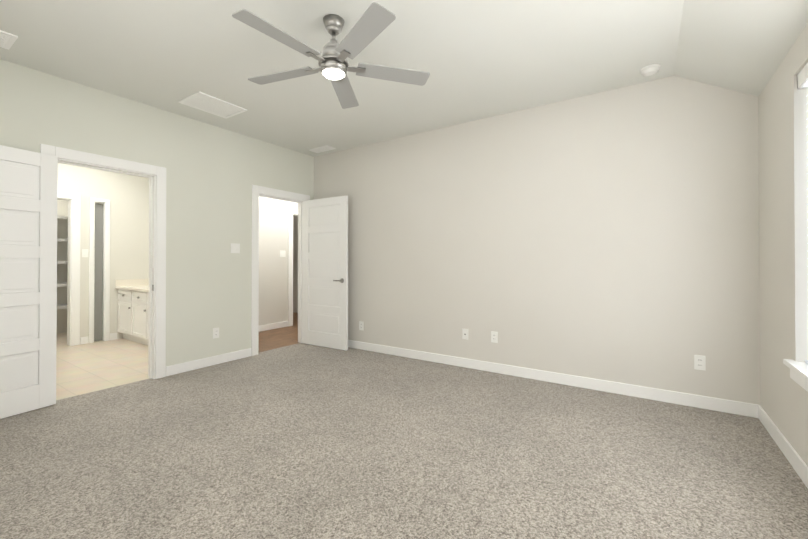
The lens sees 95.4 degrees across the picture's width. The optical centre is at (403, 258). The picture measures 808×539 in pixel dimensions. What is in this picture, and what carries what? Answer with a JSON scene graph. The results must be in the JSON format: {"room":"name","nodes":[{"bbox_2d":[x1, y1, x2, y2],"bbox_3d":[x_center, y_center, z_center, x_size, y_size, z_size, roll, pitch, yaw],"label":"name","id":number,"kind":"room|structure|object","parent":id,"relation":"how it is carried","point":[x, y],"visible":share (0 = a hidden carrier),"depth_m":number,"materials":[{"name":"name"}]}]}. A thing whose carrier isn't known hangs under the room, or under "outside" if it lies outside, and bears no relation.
{"room":"empty bedroom","nodes":[
{"label":"empty bedroom","id":0,"kind":"room"},
{"bbox_2d":[56,333,148,399],"bbox_3d":[-4.292,1.248,4.525,3.890,0.100,2.760,0,0,34],"label":"floor","id":1,"kind":"structure","parent":0,"point":[81,369],"depth_m":4.11,"materials":[{"name":"beige tile"}]},
{"bbox_2d":[57,216,64,308],"bbox_3d":[-5.706,0.268,5.411,0.357,1.870,1.710,0,0,34],"label":"shelf unit","id":2,"kind":"object","parent":1,"relation":"on","point":[61,306],"depth_m":5.69,"materials":[{"name":"white wood"}]},
{"bbox_2d":[64,216,67,308],"bbox_3d":[-4.842,0.058,5.648,0.814,1.445,0.360,0,0,34],"label":"shelf unit","id":3,"kind":"object","parent":1,"relation":"on","point":[66,217],"depth_m":5.73,"materials":[{"name":"white wood"}]},
{"bbox_2d":[117,291,130,340],"bbox_3d":[-3.921,0.827,5.558,0.561,0.754,0.505,0,0,34],"label":"base cabinet","id":4,"kind":"object","parent":1,"relation":"on","point":[124,297],"depth_m":5.38,"materials":[{"name":"white wood"}]},
{"bbox_2d":[131,291,146,344],"bbox_3d":[-3.532,0.825,5.299,0.622,0.754,0.505,0,0,34],"label":"base cabinet","id":5,"kind":"object","parent":1,"relation":"on","point":[133,305],"depth_m":5.12,"materials":[{"name":"white wood"}]},
{"bbox_2d":[115,283,148,290],"bbox_3d":[-3.530,0.430,5.286,1.516,0.036,0.530,0,0,34],"label":"countertop","id":6,"kind":"structure","parent":5,"relation":"on","point":[145,287],"depth_m":5.27,"materials":[{"name":"beige stone"}]},
{"bbox_2d":[147,291,148,344],"bbox_3d":[-3.142,0.823,5.040,0.561,0.754,0.505,0,0,34],"label":"base cabinet","id":7,"kind":"object","parent":1,"relation":"on","point":[147,291],"depth_m":4.94,"materials":[{"name":"white wood"}]},
{"bbox_2d":[57,163,148,342],"bbox_3d":[-4.309,-0.327,4.582,3.850,3.050,2.820,0,0,34],"label":"wall","id":8,"kind":"structure","parent":0,"point":[127,195],"depth_m":5.54,"materials":[{"name":"paint"}]},
{"bbox_2d":[57,191,80,345],"bbox_3d":[-4.846,0.142,4.792,0.156,2.114,0.928,0,0,34],"label":"trim","id":9,"kind":"structure","parent":8,"relation":"attached to","point":[73,279],"depth_m":5.09,"materials":[{"name":"white wood"}]},
{"bbox_2d":[82,249,87,256],"bbox_3d":[-4.503,-0.078,5.190,0.012,0.115,0.070,0,0,34],"label":"light switch","id":10,"kind":"object","parent":8,"relation":"attached to","point":[84,252],"visible":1,"depth_m":5.19,"materials":[{"name":"white plastic"}]},
{"bbox_2d":[94,203,102,340],"bbox_3d":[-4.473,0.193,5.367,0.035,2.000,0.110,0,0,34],"label":"closet door","id":11,"kind":"structure","parent":8,"relation":"attached to","point":[98,302],"depth_m":5.36,"materials":[{"name":"grey wood"}]},
{"bbox_2d":[80,333,116,344],"bbox_3d":[-3.859,1.144,3.968,2.430,0.100,2.070,0,0,34],"label":"baseboard","id":12,"kind":"structure","parent":8,"relation":"attached to","point":[84,340],"depth_m":5.20,"materials":[{"name":"white wood"}]},
{"bbox_2d":[89,198,109,342],"bbox_3d":[-4.467,0.166,5.363,0.156,2.074,0.238,0,0,34],"label":"trim","id":13,"kind":"structure","parent":8,"relation":"attached to","point":[106,268],"depth_m":5.38,"materials":[{"name":"white wood"}]},
{"bbox_2d":[115,279,148,286],"bbox_3d":[-4.153,0.365,5.700,0.020,0.100,0.530,0,0,34],"label":"backsplash","id":14,"kind":"structure","parent":0,"relation":"attached to","point":[125,282],"depth_m":5.62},
{"bbox_2d":[0,59,313,365],"bbox_3d":[-2.556,-0.333,3.634,0.120,3.050,4.280,0,0,34],"label":"wall","id":15,"kind":"structure","parent":0,"point":[214,174],"depth_m":3.91,"materials":[{"name":"beige paint"}]},
{"bbox_2d":[0,145,57,418],"bbox_3d":[-3.004,0.170,2.665,0.135,2.015,0.765,0,0,26],"label":"bathroom door","id":16,"kind":"structure","parent":15,"relation":"in","point":[28,260],"depth_m":2.84,"materials":[{"name":"white wood"}]},
{"bbox_2d":[40,144,165,378],"bbox_3d":[-2.728,0.133,3.373,0.156,2.114,0.928,0,0,34],"label":"door frame","id":17,"kind":"structure","parent":15,"relation":"attached to","point":[156,175],"depth_m":3.65,"materials":[{"name":"white wood"}]},
{"bbox_2d":[166,348,250,375],"bbox_3d":[-2.146,1.145,4.121,0.014,0.100,0.960,0,0,34],"label":"baseboard","id":18,"kind":"structure","parent":15,"relation":"attached to","point":[218,359],"depth_m":4.06,"materials":[{"name":"white wood"}]},
{"bbox_2d":[213,327,218,338],"bbox_3d":[-2.126,0.840,4.158,0.008,0.115,0.070,0,0,34],"label":"outlet","id":19,"kind":"object","parent":15,"relation":"attached to","point":[215,332],"visible":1,"depth_m":4.15,"materials":[{"name":"white plastic"}]},
{"bbox_2d":[231,243,239,252],"bbox_3d":[-1.998,-0.123,4.354,0.012,0.115,0.116,0,0,34],"label":"light switch","id":20,"kind":"object","parent":15,"relation":"attached to","point":[235,247],"visible":1,"depth_m":4.36,"materials":[{"name":"white plastic"}]},
{"bbox_2d":[251,185,309,355],"bbox_3d":[-1.676,0.143,4.956,0.156,2.114,0.928,0,0,34],"label":"door frame","id":21,"kind":"structure","parent":15,"relation":"attached to","point":[267,192],"depth_m":4.60,"materials":[{"name":"white wood"}]},
{"bbox_2d":[303,195,347,349],"bbox_3d":[-1.083,0.185,5.004,0.810,2.015,0.135,0,0,32],"label":"hall door","id":22,"kind":"structure","parent":15,"relation":"in","point":[325,272],"depth_m":4.97,"materials":[{"name":"white wood"}]},
{"bbox_2d":[258,312,298,352],"bbox_3d":[-2.281,1.261,6.605,2.840,0.100,2.930,0,0,34],"label":"floor","id":23,"kind":"structure","parent":0,"point":[271,339],"depth_m":5.62,"materials":[{"name":"brown wood"}]},
{"bbox_2d":[259,196,297,325],"bbox_3d":[-2.289,-0.314,6.656,3.020,3.050,2.870,0,0,34],"label":"wall","id":24,"kind":"structure","parent":0,"point":[273,242],"depth_m":6.37,"materials":[{"name":"beige paint"}]},
{"bbox_2d":[259,321,287,331],"bbox_3d":[-2.488,1.157,5.956,0.014,0.100,1.500,0,0,34],"label":"baseboard","id":25,"kind":"structure","parent":24,"relation":"attached to","point":[273,326],"depth_m":6.30,"materials":[{"name":"white wood"}]},
{"bbox_2d":[280,250,285,256],"bbox_3d":[-2.140,-0.090,6.490,0.012,0.115,0.116,0,0,34],"label":"light switch","id":26,"kind":"object","parent":24,"relation":"attached to","point":[282,253],"visible":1,"depth_m":6.48,"materials":[{"name":"white plastic"}]},
{"bbox_2d":[288,209,297,325],"bbox_3d":[-1.869,0.157,7.016,0.156,2.114,0.928,0,0,34],"label":"door frame","id":27,"kind":"structure","parent":24,"relation":"attached to","point":[293,212],"depth_m":6.62,"materials":[{"name":"white wood"}]},
{"bbox_2d":[0,343,807,538],"bbox_3d":[-0.424,1.233,2.280,5.040,0.100,4.400,0,0,34],"label":"floor carpet","id":28,"kind":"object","parent":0,"point":[302,441],"visible":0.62,"depth_m":2.14,"materials":[{"name":"grey carpet"}]},
{"bbox_2d":[0,0,807,156],"bbox_3d":[-0.449,-1.505,2.314,5.100,0.824,4.400,0,0,34],"label":"ceiling","id":29,"kind":"structure","parent":0,"point":[478,59],"depth_m":2.66,"materials":[{"name":"paint"}]},
{"bbox_2d":[0,30,17,49],"bbox_3d":[-2.851,-1.511,2.403,0.260,0.010,0.410,0,0,34],"label":"ceiling vent","id":30,"kind":"object","parent":29,"relation":"in","point":[7,40],"visible":1,"depth_m":2.52,"materials":[{"name":"white"}]},
{"bbox_2d":[178,92,246,118],"bbox_3d":[-1.874,-1.503,3.621,0.380,0.010,0.480,0,0,34],"label":"ceiling vent","id":31,"kind":"object","parent":29,"relation":"in","point":[210,104],"visible":1,"depth_m":3.60,"materials":[{"name":"white metal"}]},
{"bbox_2d":[309,145,335,152],"bbox_3d":[-1.116,-1.494,5.014,0.360,0.010,0.160,0,0,34],"label":"ceiling vent","id":32,"kind":"object","parent":29,"relation":"in","point":[322,149],"visible":0.98,"depth_m":5.01,"materials":[{"name":"white metal"}]},
{"bbox_2d":[232,2,429,108],"bbox_3d":[-0.476,-1.343,2.321,1.236,0.348,1.203,0,0,34],"label":"fan","id":33,"kind":"object","parent":29,"relation":"hanging from","point":[374,21],"visible":1,"depth_m":2.28,"materials":[{"name":"silver metal"}]},
{"bbox_2d":[640,64,660,75],"bbox_3d":[1.960,-1.493,2.923,0.140,0.040,0.140,0,0,34],"label":"smoke detector","id":34,"kind":"object","parent":29,"relation":"attached to","point":[651,69],"visible":1,"depth_m":2.89,"materials":[{"name":"white plastic"}]},
{"bbox_2d":[314,76,759,404],"bbox_3d":[0.735,-0.330,4.089,5.100,3.050,0.120,0,0,34],"label":"wall","id":35,"kind":"structure","parent":0,"point":[611,235],"depth_m":3.43,"materials":[{"name":"beige paint"}]},
{"bbox_2d":[359,321,362,329],"bbox_3d":[-0.566,0.890,4.869,0.070,0.115,0.008,0,0,34],"label":"electrical outlet","id":36,"kind":"object","parent":35,"relation":"attached to","point":[360,325],"visible":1,"depth_m":4.87,"materials":[{"name":"white plastic"}]},
{"bbox_2d":[462,329,467,339],"bbox_3d":[0.673,0.830,4.043,0.070,0.115,0.014,0,0,34],"label":"electrical outlet","id":37,"kind":"object","parent":35,"relation":"attached to","point":[464,333],"visible":1,"depth_m":4.04,"materials":[{"name":"white plastic"}]},
{"bbox_2d":[491,331,497,342],"bbox_3d":[0.950,0.823,3.862,0.070,0.115,0.008,0,0,34],"label":"electrical outlet","id":38,"kind":"object","parent":35,"relation":"attached to","point":[494,337],"visible":1,"depth_m":3.86,"materials":[{"name":"white plastic"}]},
{"bbox_2d":[348,340,753,416],"bbox_3d":[0.659,1.145,4.046,4.770,0.100,0.020,0,0,34],"label":"baseboard","id":39,"kind":"structure","parent":35,"relation":"attached to","point":[698,401],"depth_m":3.40,"materials":[{"name":"white wood"}]},
{"bbox_2d":[694,355,705,370],"bbox_3d":[2.357,0.827,2.927,0.070,0.115,0.008,0,0,34],"label":"electrical outlet","id":40,"kind":"object","parent":35,"relation":"attached to","point":[699,362],"visible":1,"depth_m":2.92,"materials":[{"name":"white plastic"}]},
{"bbox_2d":[758,23,807,465],"bbox_3d":[1.588,-0.350,0.954,0.210,3.050,4.160,0,0,34],"label":"wall","id":41,"kind":"structure","parent":0,"point":[783,189],"depth_m":2.23,"materials":[{"name":"beige paint"}]},
{"bbox_2d":[754,404,807,487],"bbox_3d":[1.497,1.125,1.010,0.014,0.100,4.110,0,0,34],"label":"baseboard","id":42,"kind":"structure","parent":41,"relation":"attached to","point":[794,459],"depth_m":2.22,"materials":[{"name":"white wood"}]},
{"bbox_2d":[783,359,807,391],"bbox_3d":[1.768,0.625,1.296,0.205,0.103,1.880,0,0,34],"label":"window sill","id":43,"kind":"structure","parent":41,"relation":"attached to","point":[799,373],"depth_m":1.97,"materials":[{"name":"white wood"}]},
{"bbox_2d":[797,62,807,88],"bbox_3d":[1.758,-0.999,1.313,0.075,0.082,1.764,0,0,34],"label":"valance","id":44,"kind":"object","parent":41,"relation":"attached to","point":[802,78],"visible":1,"depth_m":2.01,"materials":[{"name":"white"}]},
{"bbox_2d":[805,95,807,364],"bbox_3d":[1.765,-0.204,1.304,0.054,1.567,1.756,0,0,34],"label":"window blind slats","id":45,"kind":"structure","parent":44,"relation":"hanging from","point":[806,361],"depth_m":2.04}
]}

